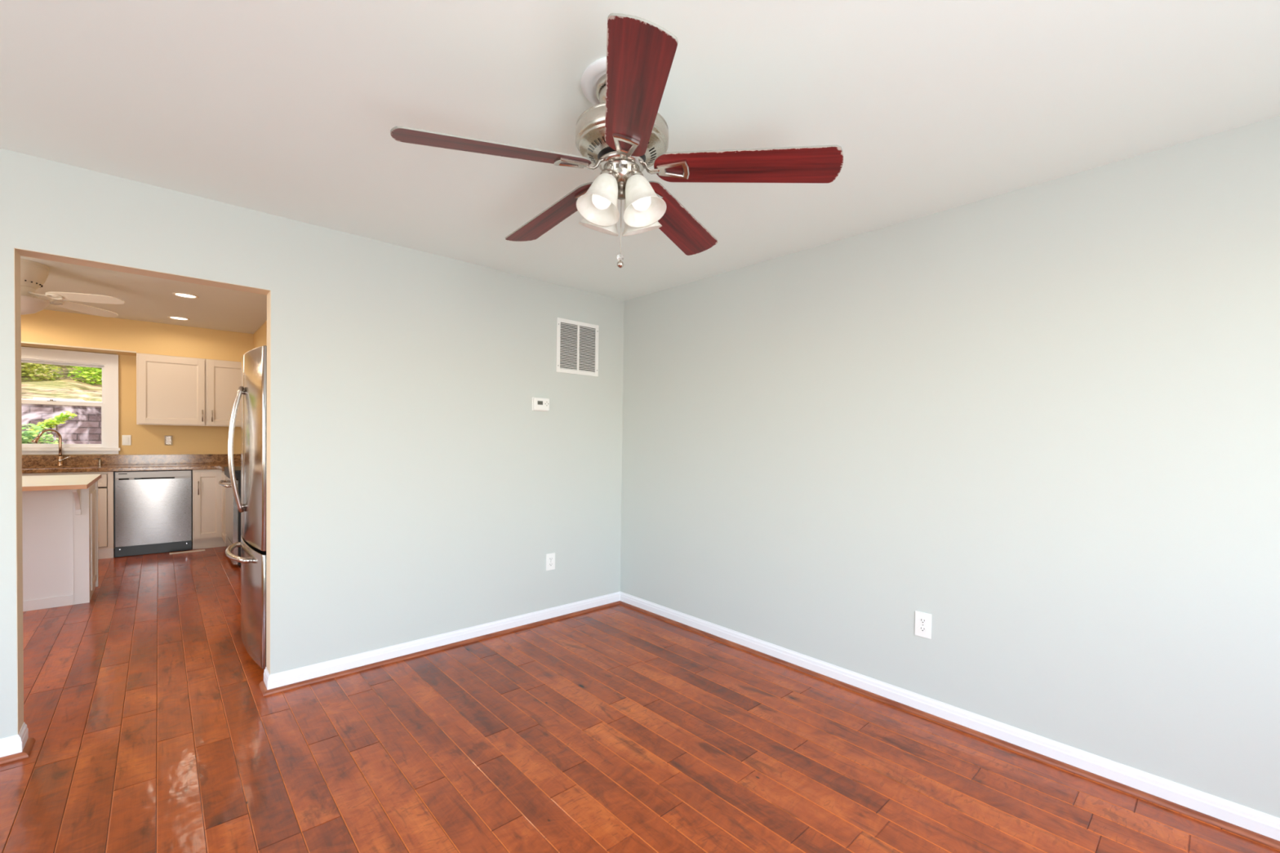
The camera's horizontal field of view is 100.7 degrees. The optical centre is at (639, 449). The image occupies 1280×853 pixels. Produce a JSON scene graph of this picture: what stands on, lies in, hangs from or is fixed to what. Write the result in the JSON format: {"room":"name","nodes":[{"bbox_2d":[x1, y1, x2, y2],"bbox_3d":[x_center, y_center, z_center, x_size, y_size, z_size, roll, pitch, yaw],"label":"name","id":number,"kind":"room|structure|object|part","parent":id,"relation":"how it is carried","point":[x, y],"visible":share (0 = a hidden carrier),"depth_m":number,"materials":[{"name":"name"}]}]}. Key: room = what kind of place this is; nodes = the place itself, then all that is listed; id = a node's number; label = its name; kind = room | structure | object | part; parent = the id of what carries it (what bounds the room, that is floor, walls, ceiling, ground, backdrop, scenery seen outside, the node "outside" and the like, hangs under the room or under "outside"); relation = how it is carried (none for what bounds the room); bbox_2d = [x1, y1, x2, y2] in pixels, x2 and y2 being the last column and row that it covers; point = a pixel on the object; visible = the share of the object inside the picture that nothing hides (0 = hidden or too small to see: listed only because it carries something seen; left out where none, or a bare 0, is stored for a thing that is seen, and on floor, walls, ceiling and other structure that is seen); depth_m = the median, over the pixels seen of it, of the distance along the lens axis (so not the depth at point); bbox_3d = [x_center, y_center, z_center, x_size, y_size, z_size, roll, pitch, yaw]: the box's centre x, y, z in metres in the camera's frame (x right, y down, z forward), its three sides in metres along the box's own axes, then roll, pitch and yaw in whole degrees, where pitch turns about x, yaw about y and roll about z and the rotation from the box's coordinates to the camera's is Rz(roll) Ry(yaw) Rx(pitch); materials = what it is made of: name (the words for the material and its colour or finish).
{"room":"empty living room","nodes":[
{"label":"empty living room","id":0,"kind":"room"},
{"bbox_2d":[21,346,240,542],"bbox_3d":[-5.911,-0.146,5.629,3.740,2.455,0.120,0,1,-42],"label":"wall","id":1,"kind":"structure","parent":0,"point":[146,439],"depth_m":5.96,"materials":[{"name":"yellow paint"}]},
{"bbox_2d":[21,346,119,454],"bbox_3d":[-6.052,-0.484,5.456,1.010,1.074,0.170,0,1,-42],"label":"window","id":2,"kind":"structure","parent":1,"relation":"attached to","point":[108,363],"depth_m":5.62,"materials":[{"name":"white wood"}]},
{"bbox_3d":[-6.074,-0.685,5.484,0.760,0.420,0.030,0,1,-42],"label":"sash","id":3,"kind":"part","parent":2,"relation":"part of","materials":[{"name":"white"}]},
{"bbox_3d":[-6.055,-0.254,5.464,0.760,0.476,0.035,0,1,-42],"label":"sash","id":4,"kind":"part","parent":2,"relation":"part of","materials":[{"name":"white"}]},
{"bbox_2d":[121,435,131,445],"bbox_3d":[-5.619,-0.099,5.806,0.072,0.112,0.012,0,1,-42],"label":"wall switch","id":5,"kind":"object","parent":1,"relation":"attached to","point":[126,439],"visible":1,"depth_m":5.80,"materials":[{"name":"white plastic"}]},
{"bbox_2d":[164,435,173,445],"bbox_3d":[-5.359,-0.100,6.029,0.072,0.112,0.032,0,1,-42],"label":"outlet","id":6,"kind":"object","parent":1,"relation":"attached to","point":[168,440],"visible":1,"depth_m":6.04,"materials":[{"name":"beige plastic"}]},
{"bbox_2d":[136,352,205,426],"bbox_3d":[-5.219,-0.645,5.914,0.567,0.758,0.365,0,1,-42],"label":"upper cabinet","id":7,"kind":"object","parent":1,"relation":"attached to","point":[171,390],"visible":1,"depth_m":5.80,"materials":[{"name":"beige paint"}]},
{"bbox_2d":[205,359,240,426],"bbox_3d":[-4.848,-0.646,6.250,0.430,0.758,0.365,0,1,-42],"label":"upper cabinet","id":8,"kind":"object","parent":1,"relation":"attached to","point":[223,378],"visible":0.52,"depth_m":6.09,"materials":[{"name":"beige paint"}]},
{"bbox_2d":[20,255,266,333],"bbox_3d":[-4.229,-1.365,3.773,3.740,0.100,5.070,0,1,-42],"label":"ceiling","id":9,"kind":"structure","parent":0,"point":[145,298],"depth_m":4.69,"materials":[{"name":"white paint"}]},
{"bbox_2d":[20,258,124,317],"bbox_3d":[-4.425,-1.123,3.695,1.220,0.387,1.243,0,1,-42],"label":"ceiling fan","id":10,"kind":"object","parent":9,"relation":"hanging from","point":[33,274],"visible":0.67,"depth_m":3.78,"materials":[{"name":"white plastic"}]},
{"bbox_3d":[-4.406,-0.998,3.739,0.336,0.135,0.336,0,1,-42],"label":"lamp shade","id":11,"kind":"part","parent":10,"relation":"part of","materials":[{"name":"white glass"}]},
{"bbox_3d":[-4.355,-1.101,4.162,0.132,0.006,0.455,-13,-2,6],"label":"fan blade","id":12,"kind":"part","parent":10,"relation":"part of","materials":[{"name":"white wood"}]},
{"bbox_3d":[-3.986,-1.089,3.821,0.455,0.006,0.132,2,-13,-11],"label":"fan blade","id":13,"kind":"part","parent":10,"relation":"part of","materials":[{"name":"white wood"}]},
{"bbox_2d":[167,315,190,320],"bbox_3d":[-4.759,-1.351,5.475,0.176,0.007,0.176,0,1,-42],"label":"recessed light","id":14,"kind":"object","parent":9,"relation":"in","point":[169,317],"visible":1,"depth_m":5.46,"materials":[{"name":"white glass"}]},
{"bbox_2d":[172,292,199,298],"bbox_3d":[-3.910,-1.322,4.564,0.176,0.007,0.176,0,1,-42],"label":"recessed light","id":15,"kind":"object","parent":9,"relation":"in","point":[177,294],"visible":1,"depth_m":4.55,"materials":[{"name":"white glass"}]},
{"bbox_2d":[0,147,624,738],"bbox_3d":[-2.287,-0.031,2.233,5.940,2.455,0.118,0,1,-42],"label":"wall","id":16,"kind":"structure","parent":0,"point":[418,489],"depth_m":2.94,"materials":[{"name":"grey paint"}]},
{"bbox_2d":[0,722,28,757],"bbox_3d":[-3.430,1.154,1.224,2.647,0.082,0.131,0,1,-42],"label":"baseboard","id":17,"kind":"structure","parent":16,"relation":"attached to","point":[13,744],"depth_m":2.06,"materials":[{"name":"white"}]},
{"bbox_2d":[0,737,35,764],"bbox_3d":[-3.417,1.190,1.224,2.666,0.019,0.150,0,1,-42],"label":"trim","id":18,"kind":"structure","parent":16,"relation":"attached to","point":[29,744],"depth_m":2.06,"materials":[{"name":"brown wood"}]},
{"bbox_2d":[13,248,271,733],"bbox_3d":[-2.150,0.211,2.367,0.814,1.970,0.117,0,1,-42],"label":"trim","id":19,"kind":"structure","parent":16,"relation":"attached to","point":[18,252],"depth_m":2.13,"materials":[{"name":"beige paint"}]},
{"bbox_2d":[21,309,266,361],"bbox_3d":[-4.232,-1.144,3.777,3.500,0.343,4.832,0,1,-42],"label":"soffit","id":20,"kind":"object","parent":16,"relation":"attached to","point":[43,326],"depth_m":5.60,"materials":[{"name":"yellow paint"}]},
{"bbox_2d":[263,591,620,689],"bbox_3d":[-1.028,1.148,3.405,2.265,0.082,0.131,0,1,-42],"label":"baseboard","id":21,"kind":"structure","parent":16,"relation":"attached to","point":[316,670],"depth_m":3.09,"materials":[{"name":"white"}]},
{"bbox_2d":[532,396,549,411],"bbox_3d":[-0.669,-0.305,3.596,0.128,0.092,0.027,0,1,-42],"label":"thermostat","id":22,"kind":"object","parent":16,"relation":"attached to","point":[539,404],"visible":1,"depth_m":3.58,"materials":[{"name":"white plastic"}]},
{"bbox_2d":[546,552,555,570],"bbox_3d":[-0.621,0.782,3.688,0.072,0.116,0.008,0,1,-42],"label":"wall outlet","id":23,"kind":"object","parent":16,"relation":"attached to","point":[550,557],"visible":1,"depth_m":3.68,"materials":[{"name":"white plastic"}]},
{"bbox_2d":[555,317,599,376],"bbox_3d":[-0.443,-0.726,3.801,0.364,0.377,0.008,0,1,-42],"label":"air vent","id":24,"kind":"object","parent":16,"relation":"in","point":[577,346],"visible":1,"depth_m":3.79,"materials":[{"name":"white plastic"}]},
{"bbox_2d":[0,0,1279,301],"bbox_3d":[-0.611,-1.132,0.385,5.940,0.100,4.820,0,1,-42],"label":"ceiling","id":25,"kind":"structure","parent":0,"point":[286,108],"depth_m":1.66,"materials":[{"name":"white paint"}]},
{"bbox_2d":[390,13,843,267],"bbox_3d":[-0.051,-0.822,1.552,1.214,0.547,1.166,1,1,-6],"label":"ceiling fan","id":26,"kind":"object","parent":25,"relation":"hanging from","point":[624,134],"visible":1,"depth_m":1.51,"materials":[{"name":"red wood"}]},
{"bbox_3d":[-0.390,-0.821,1.452,0.533,0.005,0.138,-4,17,-24],"label":"fan blade","id":27,"kind":"part","parent":26,"relation":"part of","materials":[{"name":"brown wood"}]},
{"bbox_3d":[-0.300,-0.828,1.873,0.138,0.005,0.533,-19,9,-41],"label":"fan blade","id":28,"kind":"part","parent":26,"relation":"part of","materials":[{"name":"red wood"}]},
{"bbox_3d":[-0.107,-0.742,1.546,0.130,0.115,0.130,2,-20,42],"label":"lamp shade","id":29,"kind":"part","parent":26,"relation":"part of","materials":[{"name":"white glass"}]},
{"bbox_3d":[-0.113,-0.744,1.653,0.130,0.115,0.130,29,19,38],"label":"lamp shade","id":30,"kind":"part","parent":26,"relation":"part of","materials":[{"name":"white glass"}]},
{"bbox_3d":[-0.105,-0.749,1.548,0.058,0.100,0.058,2,-20,42],"label":"light bulb","id":31,"kind":"part","parent":26,"relation":"part of","materials":[{"name":"white glass"}]},
{"bbox_3d":[-0.087,-0.826,1.565,0.018,0.039,0.030,2,1,42],"label":"light arm","id":32,"kind":"part","parent":26,"relation":"part of","materials":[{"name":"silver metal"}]},
{"bbox_3d":[-0.059,-0.561,1.605,0.021,0.023,0.021,0,1,-42],"label":"chain knob","id":33,"kind":"part","parent":26,"relation":"part of","materials":[{"name":"silver metal"}]},
{"bbox_3d":[-0.058,-0.674,1.603,0.003,0.172,0.003,1,1,25],"label":"pull chain","id":34,"kind":"part","parent":26,"relation":"part of","materials":[{"name":"silver metal"}]},
{"bbox_3d":[-0.055,-0.883,1.600,0.244,0.031,0.244,0,1,-42],"label":"vented plate","id":35,"kind":"part","parent":26,"relation":"part of","materials":[{"name":"silver metal"}]},
{"bbox_2d":[615,163,627,168],"bbox_3d":[-0.054,-0.830,1.554,0.034,0.012,0.005,1,1,-2],"label":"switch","id":36,"kind":"object","parent":26,"relation":"attached to","point":[617,165],"depth_m":1.55,"materials":[{"name":"silver metal"}]},
{"bbox_3d":[-0.020,-0.826,1.569,0.030,0.039,0.018,2,1,42],"label":"light arm","id":37,"kind":"part","parent":26,"relation":"part of","materials":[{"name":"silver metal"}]},
{"bbox_3d":[-0.002,-0.748,1.553,0.058,0.100,0.058,-26,-17,39],"label":"light bulb","id":38,"kind":"part","parent":26,"relation":"part of","materials":[{"name":"white glass"}]},
{"bbox_3d":[-0.018,-0.812,1.237,0.138,0.005,0.533,15,4,-7],"label":"fan blade","id":39,"kind":"part","parent":26,"relation":"part of","materials":[{"name":"brown wood"}]},
{"bbox_3d":[-0.006,-0.743,1.659,0.130,0.115,0.130,2,22,42],"label":"lamp shade","id":40,"kind":"part","parent":26,"relation":"part of","materials":[{"name":"white glass"}]},
{"bbox_3d":[0.000,-0.741,1.552,0.130,0.115,0.130,-26,-17,39],"label":"lamp shade","id":41,"kind":"part","parent":26,"relation":"part of","materials":[{"name":"white glass"}]},
{"bbox_3d":[0.128,-0.823,1.917,0.138,0.005,0.533,-15,-11,28],"label":"fan blade","id":42,"kind":"part","parent":26,"relation":"part of","materials":[{"name":"red wood"}]},
{"bbox_3d":[0.302,-0.813,1.524,0.533,0.005,0.138,5,-12,12],"label":"fan blade","id":43,"kind":"part","parent":26,"relation":"part of","materials":[{"name":"red wood"}]},
{"bbox_2d":[0,542,1279,852],"bbox_3d":[-2.607,1.185,2.695,5.938,0.002,11.854,0,1,-42],"label":"floor","id":44,"kind":"structure","parent":0,"point":[619,728],"depth_m":2.10,"materials":[{"name":"brown wood"}]},
{"bbox_2d":[22,480,98,611],"bbox_3d":[-4.601,0.695,3.649,1.174,0.884,0.880,0,1,-42],"label":"kitchen island","id":45,"kind":"object","parent":44,"relation":"on","point":[60,527],"visible":0.78,"depth_m":3.84,"materials":[{"name":"white paint"}]},
{"bbox_2d":[22,474,101,491],"bbox_3d":[-4.570,0.238,3.586,1.238,0.029,1.205,0,1,-42],"label":"island countertop","id":46,"kind":"structure","parent":45,"relation":"on","point":[46,482],"depth_m":3.71,"materials":[{"name":"laminate"}]},
{"bbox_3d":[-4.309,0.702,4.178,0.018,0.740,0.400,0,1,-42],"label":"door","id":47,"kind":"part","parent":45,"relation":"part of","materials":[{"name":"white paint"}]},
{"bbox_2d":[22,471,114,559],"bbox_3d":[-5.744,0.654,5.303,0.706,0.872,0.623,0,1,-42],"label":"base cabinet","id":48,"kind":"object","parent":44,"relation":"on","point":[106,483],"visible":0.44,"depth_m":5.30,"materials":[{"name":"beige paint"}]},
{"bbox_3d":[-5.483,0.312,5.166,0.410,0.124,0.018,0,1,-42],"label":"drawer","id":49,"kind":"part","parent":48,"relation":"part of","materials":[{"name":"beige paint"}]},
{"bbox_3d":[-5.488,0.682,5.173,0.410,0.584,0.018,0,1,-42],"label":"door","id":50,"kind":"part","parent":48,"relation":"part of","materials":[{"name":"beige paint"}]},
{"bbox_2d":[114,470,191,557],"bbox_3d":[-5.261,0.654,5.749,0.597,0.870,0.593,0,1,-42],"label":"dishwasher","id":51,"kind":"object","parent":44,"relation":"on","point":[153,509],"visible":1,"depth_m":5.52,"materials":[{"name":"silver metal"}]},
{"bbox_3d":[-5.088,1.040,5.561,0.595,0.102,0.026,0,1,-42],"label":"toe panel","id":52,"kind":"part","parent":51,"relation":"part of","materials":[{"name":"black plastic"}]},
{"bbox_2d":[168,549,204,554],"bbox_3d":[-4.808,1.091,5.636,0.289,0.014,0.026,0,1,-42],"label":"wood strip","id":53,"kind":"object","parent":44,"relation":"on","point":[201,549],"visible":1,"depth_m":5.63,"materials":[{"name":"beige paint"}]},
{"bbox_2d":[191,469,226,549],"bbox_3d":[-4.564,0.657,6.078,0.864,0.872,1.064,0,1,-42],"label":"base cabinet","id":54,"kind":"object","parent":44,"relation":"on","point":[208,497],"visible":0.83,"depth_m":5.83,"materials":[{"name":"beige paint"}]},
{"bbox_2d":[22,453,240,473],"bbox_3d":[-5.263,0.147,5.436,2.800,0.148,1.050,0,1,-42],"label":"countertop","id":55,"kind":"structure","parent":54,"relation":"on","point":[80,463],"depth_m":5.64,"materials":[{"name":"brown stone"}]},
{"bbox_2d":[31,428,71,466],"bbox_3d":[-5.956,-0.017,5.353,0.095,0.378,0.278,1,1,23],"label":"kitchen faucet","id":56,"kind":"object","parent":55,"relation":"on","point":[36,439],"visible":1,"depth_m":5.42,"materials":[{"name":"silver metal"}]},
{"bbox_3d":[-5.957,-0.062,5.352,0.023,0.288,0.193,1,1,11],"label":"spout","id":57,"kind":"part","parent":56,"relation":"part of","materials":[{"name":"silver metal"}]},
{"bbox_2d":[56,456,64,466],"bbox_3d":[-5.943,0.121,5.439,0.056,0.100,0.056,0,1,-42],"label":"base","id":58,"kind":"object","parent":56,"relation":"attached to","point":[60,459],"depth_m":5.42,"materials":[{"name":"silver metal"}]},
{"bbox_3d":[-5.905,0.102,5.442,0.093,0.061,0.033,0,1,-42],"label":"lever","id":59,"kind":"part","parent":56,"relation":"part of","materials":[{"name":"silver metal"}]},
{"bbox_2d":[93,458,102,465],"bbox_3d":[-5.727,0.133,5.604,0.035,0.075,0.068,2,1,36],"label":"soap dispenser","id":60,"kind":"object","parent":55,"relation":"on","point":[100,460],"visible":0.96,"depth_m":5.61,"materials":[{"name":"silver metal"}]},
{"bbox_2d":[22,453,240,466],"bbox_3d":[-5.262,0.127,5.436,2.800,0.108,1.050,0,1,-42],"label":"backsplash","id":61,"kind":"structure","parent":55,"relation":"on","point":[80,460],"depth_m":5.81,"materials":[{"name":"brown stone"}]},
{"bbox_3d":[-4.795,0.420,5.761,0.011,0.150,0.031,0,1,-42],"label":"handle","id":62,"kind":"part","parent":54,"relation":"part of","materials":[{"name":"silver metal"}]},
{"bbox_3d":[-4.751,0.613,5.840,0.242,0.728,0.018,0,1,-42],"label":"door","id":63,"kind":"part","parent":54,"relation":"part of","materials":[{"name":"beige paint"}]},
{"bbox_3d":[-4.492,0.618,5.732,0.018,0.728,0.430,0,1,-42],"label":"door","id":64,"kind":"part","parent":54,"relation":"part of","materials":[{"name":"beige paint"}]},
{"bbox_2d":[218,466,240,565],"bbox_3d":[-3.882,0.642,5.457,0.709,0.905,0.758,0,1,-42],"label":"oven range","id":65,"kind":"object","parent":44,"relation":"on","point":[233,516],"visible":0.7,"depth_m":5.04,"materials":[{"name":"silver metal"}]},
{"bbox_3d":[-4.110,0.340,5.241,0.081,0.026,0.684,0,1,-42],"label":"handle","id":66,"kind":"part","parent":65,"relation":"part of","materials":[{"name":"silver metal"}]},
{"bbox_3d":[-4.067,0.242,5.276,0.050,0.065,0.758,0,1,-42],"label":"control panel","id":67,"kind":"part","parent":65,"relation":"part of","materials":[{"name":"black plastic"}]},
{"bbox_3d":[-4.069,0.587,5.285,0.042,0.605,0.750,0,1,-42],"label":"oven door","id":68,"kind":"part","parent":65,"relation":"part of","materials":[{"name":"silver metal"}]},
{"bbox_3d":[-4.074,0.997,5.294,0.038,0.175,0.750,0,1,-42],"label":"storage drawer","id":69,"kind":"part","parent":65,"relation":"part of","materials":[{"name":"silver metal"}]},
{"bbox_2d":[224,466,240,472],"bbox_3d":[-3.849,0.199,5.473,0.638,0.020,0.758,0,1,-42],"label":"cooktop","id":70,"kind":"object","parent":65,"relation":"in","point":[237,468],"depth_m":5.30,"materials":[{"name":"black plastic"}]},
{"bbox_2d":[225,345,266,669],"bbox_3d":[-2.006,0.313,3.258,0.848,1.738,0.910,0,1,-42],"label":"refrigerator","id":71,"kind":"object","parent":44,"relation":"on","point":[252,391],"visible":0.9,"depth_m":2.83,"materials":[{"name":"grey metal"}]},
{"bbox_3d":[-2.299,0.000,3.019,0.078,0.713,0.027,0,1,-24],"label":"handle","id":72,"kind":"part","parent":71,"relation":"part of","materials":[{"name":"silver metal"}]},
{"bbox_3d":[-2.262,0.002,2.978,0.027,0.713,0.078,1,1,30],"label":"handle","id":73,"kind":"part","parent":71,"relation":"part of","materials":[{"name":"silver metal"}]},
{"bbox_3d":[-2.307,0.592,3.033,0.100,0.029,0.572,0,1,-42],"label":"handle","id":74,"kind":"part","parent":71,"relation":"part of","materials":[{"name":"silver metal"}]},
{"bbox_3d":[-2.363,-0.018,3.232,0.126,1.054,0.453,0,1,-42],"label":"door","id":75,"kind":"part","parent":71,"relation":"part of","materials":[{"name":"silver metal"}]},
{"bbox_3d":[-2.222,0.828,3.078,0.126,0.592,0.910,0,1,-42],"label":"freezer drawer","id":76,"kind":"part","parent":71,"relation":"part of","materials":[{"name":"silver metal"}]},
{"bbox_3d":[-2.056,-0.007,2.894,0.126,1.054,0.453,0,1,-42],"label":"door","id":77,"kind":"part","parent":71,"relation":"part of","materials":[{"name":"silver metal"}]},
{"bbox_2d":[620,115,1279,817],"bbox_3d":[1.526,0.081,2.363,0.120,2.336,4.820,0,1,-42],"label":"wall","id":78,"kind":"structure","parent":0,"point":[1040,422],"depth_m":2.21,"materials":[{"name":"grey paint"}]},
{"bbox_2d":[258,600,1279,849],"bbox_3d":[0.534,1.238,1.661,2.271,0.019,4.818,0,1,-42],"label":"trim","id":79,"kind":"structure","parent":78,"relation":"attached to","point":[1223,824],"depth_m":2.58,"materials":[{"name":"brown wood"}]},
{"bbox_2d":[915,610,931,639],"bbox_3d":[1.328,0.824,2.488,0.008,0.116,0.072,0,1,-42],"label":"wall outlet","id":80,"kind":"object","parent":78,"relation":"attached to","point":[922,620],"visible":1,"depth_m":2.48,"materials":[{"name":"white plastic"}]},
{"bbox_2d":[919,626,926,632],"bbox_3d":[1.326,0.843,2.487,0.004,0.025,0.033,0,1,-42],"label":"receptacle","id":81,"kind":"object","parent":80,"relation":"attached to","point":[922,628],"depth_m":2.49,"materials":[{"name":"grey plastic"}]},
{"bbox_2d":[919,617,926,623],"bbox_3d":[1.327,0.804,2.487,0.004,0.025,0.033,0,1,-42],"label":"receptacle","id":82,"kind":"object","parent":80,"relation":"attached to","point":[922,620],"depth_m":2.49,"materials":[{"name":"grey plastic"}]},
{"bbox_2d":[619,591,1279,840],"bbox_3d":[1.420,1.202,2.384,0.013,0.082,4.700,0,1,-42],"label":"baseboard","id":83,"kind":"structure","parent":78,"relation":"attached to","point":[1256,821],"depth_m":2.21,"materials":[{"name":"white"}]},
{"label":"outside","id":84,"kind":"structure","parent":0,"visible":0},
{"bbox_3d":[-7.585,1.219,6.361,20.000,0.250,3.110,0,1,-42],"label":"ground","id":85,"kind":"structure","parent":84,"visible":0},
{"bbox_2d":[22,423,63,444],"bbox_3d":[-7.218,0.397,6.277,0.559,1.414,0.348,0,1,-42],"label":"plant","id":86,"kind":"object","parent":85,"relation":"on","point":[29,435],"visible":0.27,"depth_m":6.27,"materials":[{"name":"green plant"}]},
{"bbox_2d":[28,410,77,444],"bbox_3d":[-7.556,0.294,6.834,0.429,1.588,0.190,0,1,-42],"label":"plant","id":87,"kind":"object","parent":85,"relation":"on","point":[59,419],"visible":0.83,"depth_m":6.83,"materials":[{"name":"green plant"}]},
{"bbox_3d":[-7.583,0.359,6.815,0.190,1.458,0.035,0,1,-42],"label":"stem","id":88,"kind":"part","parent":87,"relation":"part of","materials":[{"name":"plant"}]},
{"bbox_2d":[21,397,102,444],"bbox_3d":[-8.611,0.283,7.731,16.328,2.042,0.500,0,1,-42],"label":"wall","id":89,"kind":"structure","parent":85,"relation":"on","point":[85,428],"depth_m":7.75,"materials":[{"name":"beige stone"}]},
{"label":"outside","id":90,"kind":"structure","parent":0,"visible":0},
{"bbox_2d":[21,363,102,401],"bbox_3d":[-10.208,-1.346,9.242,16.000,1.268,4.000,0,1,-42],"label":"terrain","id":91,"kind":"structure","parent":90,"point":[65,387],"depth_m":8.54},
{"bbox_2d":[21,362,64,381],"bbox_3d":[-10.015,-1.927,8.523,1.066,1.847,0.920,0,1,-42],"label":"shrub","id":92,"kind":"object","parent":91,"relation":"on","point":[26,366],"visible":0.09,"depth_m":8.70,"materials":[{"name":"green plant"}]},
{"bbox_2d":[66,365,102,385],"bbox_3d":[-9.296,-1.958,9.230,1.061,1.846,0.873,0,1,-34],"label":"shrub","id":93,"kind":"object","parent":91,"relation":"on","point":[86,373],"visible":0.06,"depth_m":9.05,"materials":[{"name":"green plant"}]},
{"bbox_3d":[-5.587,-0.085,2.580,0.120,2.455,4.832,0,1,-42],"label":"wall","id":94,"kind":"structure","parent":0,"visible":0},
{"bbox_2d":[21,341,136,352],"bbox_3d":[-6.140,-1.026,4.889,2.170,0.013,0.006,0,1,-42],"label":"trim","id":95,"kind":"structure","parent":94,"relation":"attached to","point":[21,341],"depth_m":5.33,"materials":[{"name":"beige paint"}]}
]}

